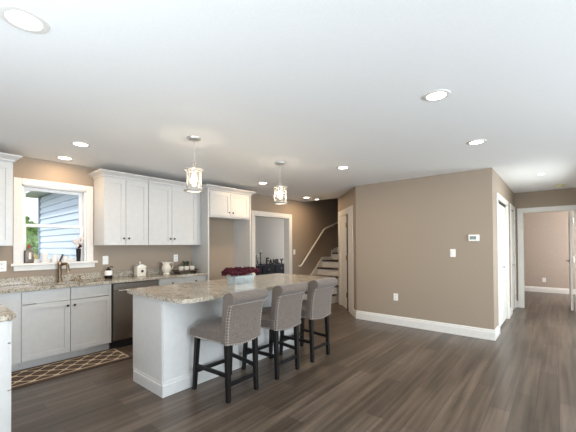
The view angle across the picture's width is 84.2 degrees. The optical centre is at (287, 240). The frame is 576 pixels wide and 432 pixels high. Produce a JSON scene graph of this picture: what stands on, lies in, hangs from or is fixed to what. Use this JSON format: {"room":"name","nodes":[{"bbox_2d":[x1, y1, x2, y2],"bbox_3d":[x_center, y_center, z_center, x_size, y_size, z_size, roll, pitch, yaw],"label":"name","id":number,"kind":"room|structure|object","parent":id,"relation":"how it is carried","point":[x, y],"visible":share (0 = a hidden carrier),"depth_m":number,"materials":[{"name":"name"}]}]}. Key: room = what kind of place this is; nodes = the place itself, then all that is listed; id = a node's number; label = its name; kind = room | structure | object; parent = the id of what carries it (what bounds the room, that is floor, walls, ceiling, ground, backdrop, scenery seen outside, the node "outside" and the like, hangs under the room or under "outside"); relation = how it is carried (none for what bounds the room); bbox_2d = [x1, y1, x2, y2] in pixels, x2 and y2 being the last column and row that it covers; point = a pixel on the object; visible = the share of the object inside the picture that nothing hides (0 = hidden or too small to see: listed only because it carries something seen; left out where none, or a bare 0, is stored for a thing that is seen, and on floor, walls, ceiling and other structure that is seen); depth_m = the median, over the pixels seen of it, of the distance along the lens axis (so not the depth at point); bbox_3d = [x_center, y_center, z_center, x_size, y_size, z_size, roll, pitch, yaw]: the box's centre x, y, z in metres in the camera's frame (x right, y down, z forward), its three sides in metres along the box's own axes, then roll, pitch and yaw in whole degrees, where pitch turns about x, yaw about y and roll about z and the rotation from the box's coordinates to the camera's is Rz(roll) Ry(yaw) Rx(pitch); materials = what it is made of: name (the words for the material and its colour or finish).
{"room":"kitchen","nodes":[
{"label":"kitchen","id":0,"kind":"room"},
{"bbox_2d":[0,156,337,279],"bbox_3d":[-1.642,-1.053,5.770,0.140,5.000,10.500,-1,-1,40],"label":"wall","id":1,"kind":"structure","parent":0,"point":[309,218],"depth_m":5.92,"materials":[{"name":"beige paint"}]},
{"bbox_2d":[0,261,5,271],"bbox_3d":[-3.290,0.292,3.671,0.011,0.120,0.076,-1,-1,40],"label":"wall outlet","id":2,"kind":"object","parent":1,"relation":"attached to","point":[2,263],"visible":1,"depth_m":3.67,"materials":[{"name":"white plastic"}]},
{"bbox_2d":[0,152,21,245],"bbox_3d":[-3.363,-0.439,3.276,0.424,0.985,0.914,-1,-1,40],"label":"upper cabinet","id":3,"kind":"object","parent":1,"relation":"attached to","point":[7,160],"visible":1,"depth_m":3.44,"materials":[{"name":"white wood"}]},
{"bbox_2d":[10,177,97,270],"bbox_3d":[-2.990,-0.194,4.115,0.190,1.109,0.920,-1,-1,40],"label":"window","id":4,"kind":"structure","parent":1,"relation":"in","point":[20,185],"depth_m":4.03,"materials":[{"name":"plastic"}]},
{"bbox_2d":[24,245,33,262],"bbox_3d":[-3.133,0.157,3.859,0.082,0.224,0.088,-1,-1,40],"label":"decorative bottle","id":5,"kind":"object","parent":4,"relation":"on","point":[28,254],"visible":1,"depth_m":3.83,"materials":[{"name":"grey glass"}]},
{"bbox_2d":[41,252,47,262],"bbox_3d":[-3.037,0.203,3.975,0.070,0.133,0.070,-1,-1,40],"label":"pillar candle","id":6,"kind":"object","parent":4,"relation":"on","point":[44,255],"visible":1,"depth_m":3.95,"materials":[{"name":"white wax"}]},
{"bbox_2d":[51,255,57,261],"bbox_3d":[-2.966,0.218,4.059,0.070,0.103,0.070,-1,-1,40],"label":"pillar candle","id":7,"kind":"object","parent":4,"relation":"on","point":[54,258],"visible":0.91,"depth_m":4.04,"materials":[{"name":"white wax"}]},
{"bbox_2d":[62,256,67,261],"bbox_3d":[-2.895,0.229,4.143,0.070,0.083,0.070,-1,-1,40],"label":"pillar candle","id":8,"kind":"object","parent":4,"relation":"on","point":[65,258],"visible":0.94,"depth_m":4.12,"materials":[{"name":"white wax"}]},
{"bbox_2d":[76,248,80,260],"bbox_3d":[-2.793,0.186,4.253,0.060,0.170,0.060,-1,-1,40],"label":"bud vase","id":9,"kind":"object","parent":4,"relation":"on","point":[78,251],"visible":0.94,"depth_m":4.23,"materials":[{"name":"black ceramic"}]},
{"bbox_2d":[72,237,83,248],"bbox_3d":[-2.796,0.027,4.249,0.056,0.161,0.133,-1,-1,40],"label":"flower sprig","id":10,"kind":"object","parent":9,"relation":"in","point":[79,245],"visible":1,"depth_m":4.24,"materials":[{"name":"white plant"}]},
{"bbox_2d":[0,267,178,285],"bbox_3d":[-2.767,0.479,4.279,0.020,0.085,3.386,-1,-1,40],"label":"backsplash","id":11,"kind":"structure","parent":1,"relation":"attached to","point":[66,277],"depth_m":4.15,"materials":[{"name":"stone"}]},
{"bbox_2d":[103,256,107,264],"bbox_3d":[-2.581,0.273,4.512,0.012,0.120,0.076,-1,-1,40],"label":"light switch","id":12,"kind":"object","parent":1,"relation":"attached to","point":[105,258],"visible":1,"depth_m":4.51,"materials":[{"name":"white plastic"}]},
{"bbox_2d":[88,169,150,244],"bbox_3d":[-2.353,-0.431,4.475,0.424,0.985,0.660,-1,-1,40],"label":"upper cabinet","id":13,"kind":"object","parent":1,"relation":"attached to","point":[120,198],"visible":1,"depth_m":4.35,"materials":[{"name":"white wood"}]},
{"bbox_2d":[148,177,199,244],"bbox_3d":[-1.873,-0.427,5.045,0.424,0.985,0.821,-1,-1,40],"label":"upper cabinet","id":14,"kind":"object","parent":1,"relation":"attached to","point":[172,211],"visible":0.95,"depth_m":4.91,"materials":[{"name":"white wood"}]},
{"bbox_2d":[251,210,291,275],"bbox_3d":[-0.391,0.409,7.229,0.176,2.095,1.330,-1,-1,40],"label":"trim","id":15,"kind":"structure","parent":1,"relation":"attached to","point":[287,218],"depth_m":7.61,"materials":[{"name":"white wood"}]},
{"bbox_2d":[298,222,337,266],"bbox_3d":[0.874,0.027,8.552,0.098,1.223,1.904,-1,-1,40],"label":"handrail","id":16,"kind":"object","parent":1,"relation":"attached to","point":[332,225],"visible":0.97,"depth_m":8.29,"materials":[{"name":"white wood"}]},
{"bbox_2d":[255,217,283,263],"bbox_3d":[-1.186,0.265,9.626,0.120,2.450,4.800,-1,-1,40],"label":"wall","id":17,"kind":"structure","parent":0,"point":[269,232],"depth_m":10.24,"materials":[{"name":"grey paint"}]},
{"bbox_2d":[0,0,575,201],"bbox_3d":[1.894,-1.096,4.753,11.400,0.120,13.500,-1,-1,40],"label":"ceiling","id":18,"kind":"structure","parent":0,"point":[314,87],"depth_m":2.22,"materials":[{"name":"paint"}]},
{"bbox_2d":[0,4,49,33],"bbox_3d":[-1.258,-1.052,1.522,0.197,0.006,0.197,-1,-1,40],"label":"recessed light","id":19,"kind":"object","parent":18,"relation":"in","point":[21,18],"visible":1,"depth_m":1.51,"materials":[{"name":"white plastic"}]},
{"bbox_2d":[55,156,73,159],"bbox_3d":[-2.737,-1.015,3.911,0.186,0.006,0.186,-1,-1,40],"label":"recessed light","id":20,"kind":"object","parent":18,"relation":"in","point":[58,157],"visible":1,"depth_m":3.89,"materials":[{"name":"white plastic"}]},
{"bbox_2d":[70,141,90,146],"bbox_3d":[-2.201,-1.024,3.383,0.186,0.006,0.186,-1,-1,40],"label":"recessed light","id":21,"kind":"object","parent":18,"relation":"in","point":[76,143],"visible":1,"depth_m":3.38,"materials":[{"name":"white plastic"}]},
{"bbox_2d":[183,136,204,192],"bbox_3d":[-0.945,-0.767,3.209,0.208,0.540,0.208,-1,-1,40],"label":"pendant light","id":22,"kind":"object","parent":18,"relation":"hanging from","point":[194,169],"visible":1,"depth_m":3.20,"materials":[{"name":"silver metal"}]},
{"bbox_2d":[272,161,287,204],"bbox_3d":[-0.104,-0.760,4.207,0.208,0.540,0.208,-1,-1,40],"label":"pendant light","id":23,"kind":"object","parent":18,"relation":"hanging from","point":[279,163],"visible":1,"depth_m":4.19,"materials":[{"name":"silver metal"}]},
{"bbox_2d":[336,166,349,168],"bbox_3d":[0.774,-1.029,4.486,0.186,0.006,0.186,-1,-1,40],"label":"recessed light","id":24,"kind":"object","parent":18,"relation":"in","point":[339,167],"visible":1,"depth_m":4.47,"materials":[{"name":"white plastic"}]},
{"bbox_2d":[423,89,450,101],"bbox_3d":[1.082,-1.056,2.324,0.186,0.006,0.186,-1,-1,40],"label":"recessed light","id":25,"kind":"object","parent":18,"relation":"in","point":[436,95],"visible":1,"depth_m":2.32,"materials":[{"name":"white plastic"}]},
{"bbox_2d":[467,139,486,144],"bbox_3d":[2.006,-1.049,3.393,0.186,0.006,0.186,-1,-1,40],"label":"recessed light","id":26,"kind":"object","parent":18,"relation":"in","point":[478,141],"visible":1,"depth_m":3.39,"materials":[{"name":"white plastic"}]},
{"bbox_2d":[11,291,575,431],"bbox_3d":[1.909,1.464,4.723,11.400,0.100,13.500,-1,-1,40],"label":"floor","id":27,"kind":"structure","parent":0,"point":[375,376],"depth_m":2.98,"materials":[{"name":"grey wood"}]},
{"bbox_2d":[0,320,11,431],"bbox_3d":[-2.689,0.977,2.424,1.680,0.875,0.634,-1,-1,40],"label":"base cabinet","id":28,"kind":"object","parent":27,"relation":"on","point":[5,327],"visible":0.93,"depth_m":2.10,"materials":[{"name":"white wood"}]},
{"bbox_2d":[0,304,15,321],"bbox_3d":[-2.843,0.521,2.558,2.118,0.037,0.696,-1,-1,40],"label":"countertop","id":29,"kind":"structure","parent":28,"relation":"on","point":[6,314],"depth_m":2.15,"materials":[{"name":"stone"}]},
{"bbox_2d":[0,292,20,371],"bbox_3d":[-3.189,0.992,3.455,0.407,0.875,0.388,-1,-1,40],"label":"base cabinet","id":30,"kind":"object","parent":27,"relation":"on","point":[12,301],"visible":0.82,"depth_m":3.44,"materials":[{"name":"white wood"}]},
{"bbox_2d":[19,284,110,369],"bbox_3d":[-2.753,0.995,3.947,0.440,0.875,0.922,-1,-1,40],"label":"base cabinet","id":31,"kind":"object","parent":27,"relation":"on","point":[51,331],"visible":0.94,"depth_m":3.78,"materials":[{"name":"white wood"}]},
{"bbox_2d":[0,272,207,293],"bbox_3d":[-2.381,0.540,4.396,0.458,0.037,2.708,-1,-1,40],"label":"countertop","id":32,"kind":"structure","parent":31,"relation":"on","point":[88,282],"depth_m":4.07,"materials":[{"name":"stone"}]},
{"bbox_2d":[57,254,69,281],"bbox_3d":[-2.830,0.342,4.029,0.164,0.355,0.069,0,-1,-1],"label":"faucet","id":33,"kind":"object","parent":32,"relation":"on","point":[60,264],"visible":1,"depth_m":4.01,"materials":[{"name":"brown metal"}]},
{"bbox_2d":[104,266,112,278],"bbox_3d":[-2.501,0.437,4.444,0.101,0.171,0.101,0,-1,13],"label":"soap bottle","id":34,"kind":"object","parent":32,"relation":"on","point":[108,273],"visible":1,"depth_m":4.41,"materials":[{"name":"black plastic"}]},
{"bbox_2d":[133,262,145,276],"bbox_3d":[-2.209,0.417,4.760,0.120,0.216,0.150,-1,-1,40],"label":"canister","id":35,"kind":"object","parent":32,"relation":"on","point":[139,269],"visible":0.98,"depth_m":4.72,"materials":[{"name":"beige ceramic"}]},
{"bbox_2d":[162,262,173,273],"bbox_3d":[-1.914,0.427,5.065,0.185,0.200,0.144,0,-1,-17],"label":"pitcher","id":36,"kind":"object","parent":32,"relation":"on","point":[166,268],"visible":0.94,"depth_m":5.01,"materials":[{"name":"beige ceramic"}]},
{"bbox_2d":[173,269,197,273],"bbox_3d":[-1.700,0.499,5.285,0.180,0.058,0.360,-1,-1,40],"label":"serving tray","id":37,"kind":"object","parent":32,"relation":"on","point":[189,270],"visible":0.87,"depth_m":5.19,"materials":[{"name":"brown wood"}]},
{"bbox_2d":[11,347,132,389],"bbox_3d":[-2.531,1.421,3.574,0.540,0.009,1.380,-1,-1,40],"label":"rug","id":38,"kind":"object","parent":27,"relation":"on","point":[33,375],"visible":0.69,"depth_m":3.57,"materials":[{"name":"brown fabric"}]},
{"bbox_2d":[110,279,157,348],"bbox_3d":[-2.229,1.000,4.537,0.461,0.872,0.642,-1,-1,40],"label":"dishwasher","id":39,"kind":"object","parent":27,"relation":"on","point":[121,301],"visible":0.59,"depth_m":4.29,"materials":[{"name":"silver metal"}]},
{"bbox_2d":[158,275,205,285],"bbox_3d":[-1.771,1.003,5.113,0.440,0.875,0.819,-1,-1,40],"label":"base cabinet","id":40,"kind":"object","parent":27,"relation":"on","point":[169,281],"visible":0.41,"depth_m":4.96,"materials":[{"name":"white wood"}]},
{"bbox_2d":[133,290,293,397],"bbox_3d":[-0.757,0.981,3.800,0.643,0.876,1.909,-1,-1,40],"label":"kitchen island","id":41,"kind":"object","parent":27,"relation":"on","point":[163,345],"visible":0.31,"depth_m":3.07,"materials":[{"name":"white wood"}]},
{"bbox_2d":[127,273,330,303],"bbox_3d":[-0.518,0.523,3.881,1.055,0.037,2.365,-1,-1,40],"label":"island countertop","id":42,"kind":"structure","parent":41,"relation":"on","point":[193,292],"depth_m":3.38,"materials":[{"name":"stone"}]},
{"bbox_2d":[226,274,254,283],"bbox_3d":[-0.567,0.459,3.821,0.160,0.089,0.318,-1,-1,40],"label":"flower box","id":43,"kind":"object","parent":42,"relation":"on","point":[247,278],"visible":0.91,"depth_m":3.74,"materials":[{"name":"white ceramic"}]},
{"bbox_2d":[221,267,259,275],"bbox_3d":[-0.567,0.359,3.823,0.255,0.111,0.496,-1,-1,40],"label":"flower arrangement","id":44,"kind":"object","parent":43,"relation":"in","point":[231,271],"visible":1,"depth_m":3.73,"materials":[{"name":"red plant"}]},
{"bbox_2d":[192,184,255,280],"bbox_3d":[-1.185,0.258,5.763,0.534,2.372,1.168,-1,-1,40],"label":"refrigerator surround","id":45,"kind":"object","parent":27,"relation":"on","point":[212,204],"visible":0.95,"depth_m":5.58,"materials":[{"name":"white wood"}]},
{"bbox_2d":[190,288,267,403],"bbox_3d":[-0.557,0.930,3.045,0.618,0.958,0.512,-1,-1,40],"label":"counter stool","id":46,"kind":"object","parent":27,"relation":"on","point":[240,321],"visible":1,"depth_m":2.89,"materials":[{"name":"grey fabric"}]},
{"bbox_2d":[255,263,283,274],"bbox_3d":[-0.728,1.105,9.660,0.476,0.765,1.710,-1,-1,40],"label":"sideboard","id":47,"kind":"object","parent":27,"relation":"on","point":[270,268],"visible":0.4,"depth_m":9.61,"materials":[{"name":"black paint"}]},
{"bbox_2d":[266,258,282,264],"bbox_3d":[-0.409,0.617,9.983,0.024,0.211,0.792,-1,-1,40],"label":"word sign","id":48,"kind":"object","parent":47,"relation":"on","point":[276,261],"visible":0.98,"depth_m":9.93,"materials":[{"name":"black wood"}]},
{"bbox_2d":[242,282,307,379],"bbox_3d":[-0.150,0.933,3.520,0.618,0.958,0.512,-1,-1,40],"label":"counter stool","id":49,"kind":"object","parent":27,"relation":"on","point":[284,313],"visible":0.88,"depth_m":3.34,"materials":[{"name":"beige fabric"}]},
{"bbox_2d":[279,277,336,362],"bbox_3d":[0.246,0.936,3.990,0.618,0.958,0.512,-1,-1,40],"label":"counter stool","id":50,"kind":"object","parent":27,"relation":"on","point":[317,305],"visible":0.73,"depth_m":3.81,"materials":[{"name":"beige fabric"}]},
{"bbox_2d":[303,246,338,303],"bbox_3d":[1.324,0.751,8.450,0.898,1.420,2.240,-1,-1,40],"label":"staircase","id":51,"kind":"structure","parent":27,"relation":"on","point":[326,266],"depth_m":8.37,"materials":[{"name":"white wood"}]},
{"bbox_2d":[338,186,356,309],"bbox_3d":[1.282,0.216,6.706,0.120,2.450,1.599,0,-1,-3],"label":"wall","id":52,"kind":"structure","parent":0,"point":[348,199],"depth_m":6.09,"materials":[{"name":"beige paint"}]},
{"bbox_2d":[341,214,347,310],"bbox_3d":[1.233,0.446,6.894,0.064,1.995,0.626,0,-1,0],"label":"door","id":53,"kind":"structure","parent":52,"relation":"in","point":[344,219],"depth_m":6.85,"materials":[{"name":"white wood"}]},
{"bbox_2d":[338,205,353,315],"bbox_3d":[1.271,0.382,6.759,0.138,2.120,1.290,0,-1,-3],"label":"trim","id":54,"kind":"structure","parent":52,"relation":"attached to","point":[349,210],"depth_m":6.40,"materials":[{"name":"white wood"}]},
{"bbox_2d":[356,168,494,329],"bbox_3d":[2.123,0.194,5.258,2.150,2.450,0.120,-1,-1,40],"label":"wall","id":55,"kind":"structure","parent":0,"point":[407,230],"depth_m":5.08,"materials":[{"name":"beige paint"}]},
{"bbox_2d":[356,310,494,340],"bbox_3d":[2.089,1.343,5.190,2.167,0.150,0.016,-1,-1,40],"label":"baseboard","id":56,"kind":"structure","parent":55,"relation":"attached to","point":[482,333],"depth_m":5.05,"materials":[{"name":"white wood"}]},
{"bbox_2d":[450,249,455,256],"bbox_3d":[2.506,0.184,4.848,0.076,0.120,0.012,-1,-1,40],"label":"light switch","id":57,"kind":"object","parent":55,"relation":"attached to","point":[452,251],"visible":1,"depth_m":4.84,"materials":[{"name":"white plastic"}]},
{"bbox_2d":[468,235,478,240],"bbox_3d":[2.717,-0.044,4.663,0.140,0.095,0.027,-1,-1,40],"label":"thermostat","id":58,"kind":"object","parent":55,"relation":"attached to","point":[470,237],"visible":1,"depth_m":4.66,"materials":[{"name":"white plastic"}]},
{"bbox_2d":[493,169,513,328],"bbox_3d":[3.888,0.190,5.778,0.120,2.450,2.950,-1,-1,40],"label":"wall","id":59,"kind":"structure","parent":0,"point":[500,186],"depth_m":4.86,"materials":[{"name":"beige paint"}]},
{"bbox_2d":[495,326,498,340],"bbox_3d":[3.035,1.337,4.638,0.016,0.140,0.360,-1,-1,40],"label":"baseboard","id":60,"kind":"structure","parent":59,"relation":"attached to","point":[497,327],"depth_m":4.63,"materials":[{"name":"white wood"}]},
{"bbox_2d":[496,192,509,334],"bbox_3d":[3.562,0.342,5.372,0.140,2.140,1.410,-1,-1,40],"label":"trim","id":61,"kind":"structure","parent":59,"relation":"attached to","point":[499,197],"depth_m":5.79,"materials":[{"name":"white wood"}]},
{"bbox_2d":[499,204,506,326],"bbox_3d":[3.594,0.394,5.344,0.084,2.005,1.200,-1,-1,40],"label":"door","id":62,"kind":"structure","parent":59,"relation":"in","point":[502,230],"depth_m":5.42,"materials":[{"name":"white wood"}]},
{"bbox_2d":[510,204,516,313],"bbox_3d":[4.534,0.350,6.527,0.140,2.140,0.850,-1,-1,40],"label":"trim","id":63,"kind":"structure","parent":59,"relation":"attached to","point":[512,207],"depth_m":6.20,"materials":[{"name":"white wood"}]},
{"bbox_2d":[511,211,515,309],"bbox_3d":[4.588,0.398,6.492,0.096,2.018,0.677,-1,-1,40],"label":"door","id":64,"kind":"structure","parent":59,"relation":"in","point":[512,212],"depth_m":6.51,"materials":[{"name":"white wood"}]},
{"bbox_2d":[514,188,575,300],"bbox_3d":[5.493,0.188,6.434,2.090,2.450,0.120,-1,-1,40],"label":"wall","id":65,"kind":"structure","parent":0,"point":[558,197],"depth_m":6.59,"materials":[{"name":"beige paint"}]},
{"bbox_2d":[517,205,575,307],"bbox_3d":[5.349,0.358,6.547,1.020,2.115,0.150,-1,-1,40],"label":"trim","id":66,"kind":"structure","parent":65,"relation":"attached to","point":[520,219],"depth_m":6.77,"materials":[{"name":"white wood"}]},
{"bbox_2d":[566,211,574,310],"bbox_3d":[5.896,0.402,6.679,0.097,1.998,0.783,-1,-1,38],"label":"door","id":67,"kind":"structure","parent":65,"relation":"in","point":[570,220],"depth_m":6.39,"materials":[{"name":"white wood"}]},
{"bbox_2d":[523,211,574,288],"bbox_3d":[7.354,0.205,8.807,4.300,2.450,0.150,-1,-1,40],"label":"wall","id":68,"kind":"structure","parent":0,"point":[546,236],"depth_m":8.84,"materials":[{"name":"beige paint"}]},
{"bbox_2d":[525,286,575,294],"bbox_3d":[7.269,1.357,8.763,4.000,0.145,0.016,-1,-1,40],"label":"baseboard","id":69,"kind":"structure","parent":68,"relation":"attached to","point":[527,288],"depth_m":8.81,"materials":[{"name":"white wood"}]},
{"label":"outside","id":70,"kind":"structure","parent":0,"visible":0},
{"bbox_3d":[-22.526,2.161,25.493,52.650,0.120,70.000,-1,-1,40],"label":"lawn","id":71,"kind":"structure","parent":70,"visible":0},
{"bbox_2d":[26,230,37,254],"bbox_3d":[-11.515,0.687,13.508,2.258,2.488,2.256,0,-1,-18],"label":"tree","id":72,"kind":"object","parent":71,"relation":"on","point":[31,240],"visible":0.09,"depth_m":13.37,"materials":[{"name":"green plant"}]},
{"bbox_2d":[26,216,37,235],"bbox_3d":[-16.782,0.281,19.712,3.310,3.726,3.331,-1,-1,40],"label":"tree","id":73,"kind":"object","parent":71,"relation":"on","point":[33,230],"visible":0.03,"depth_m":19.43,"materials":[{"name":"green plant"}]},
{"bbox_2d":[26,190,78,258],"bbox_3d":[-4.304,0.315,5.937,4.160,2.900,0.500,-1,-1,40],"label":"house wing","id":74,"kind":"object","parent":71,"relation":"on","point":[53,208],"visible":0.3,"depth_m":6.31,"materials":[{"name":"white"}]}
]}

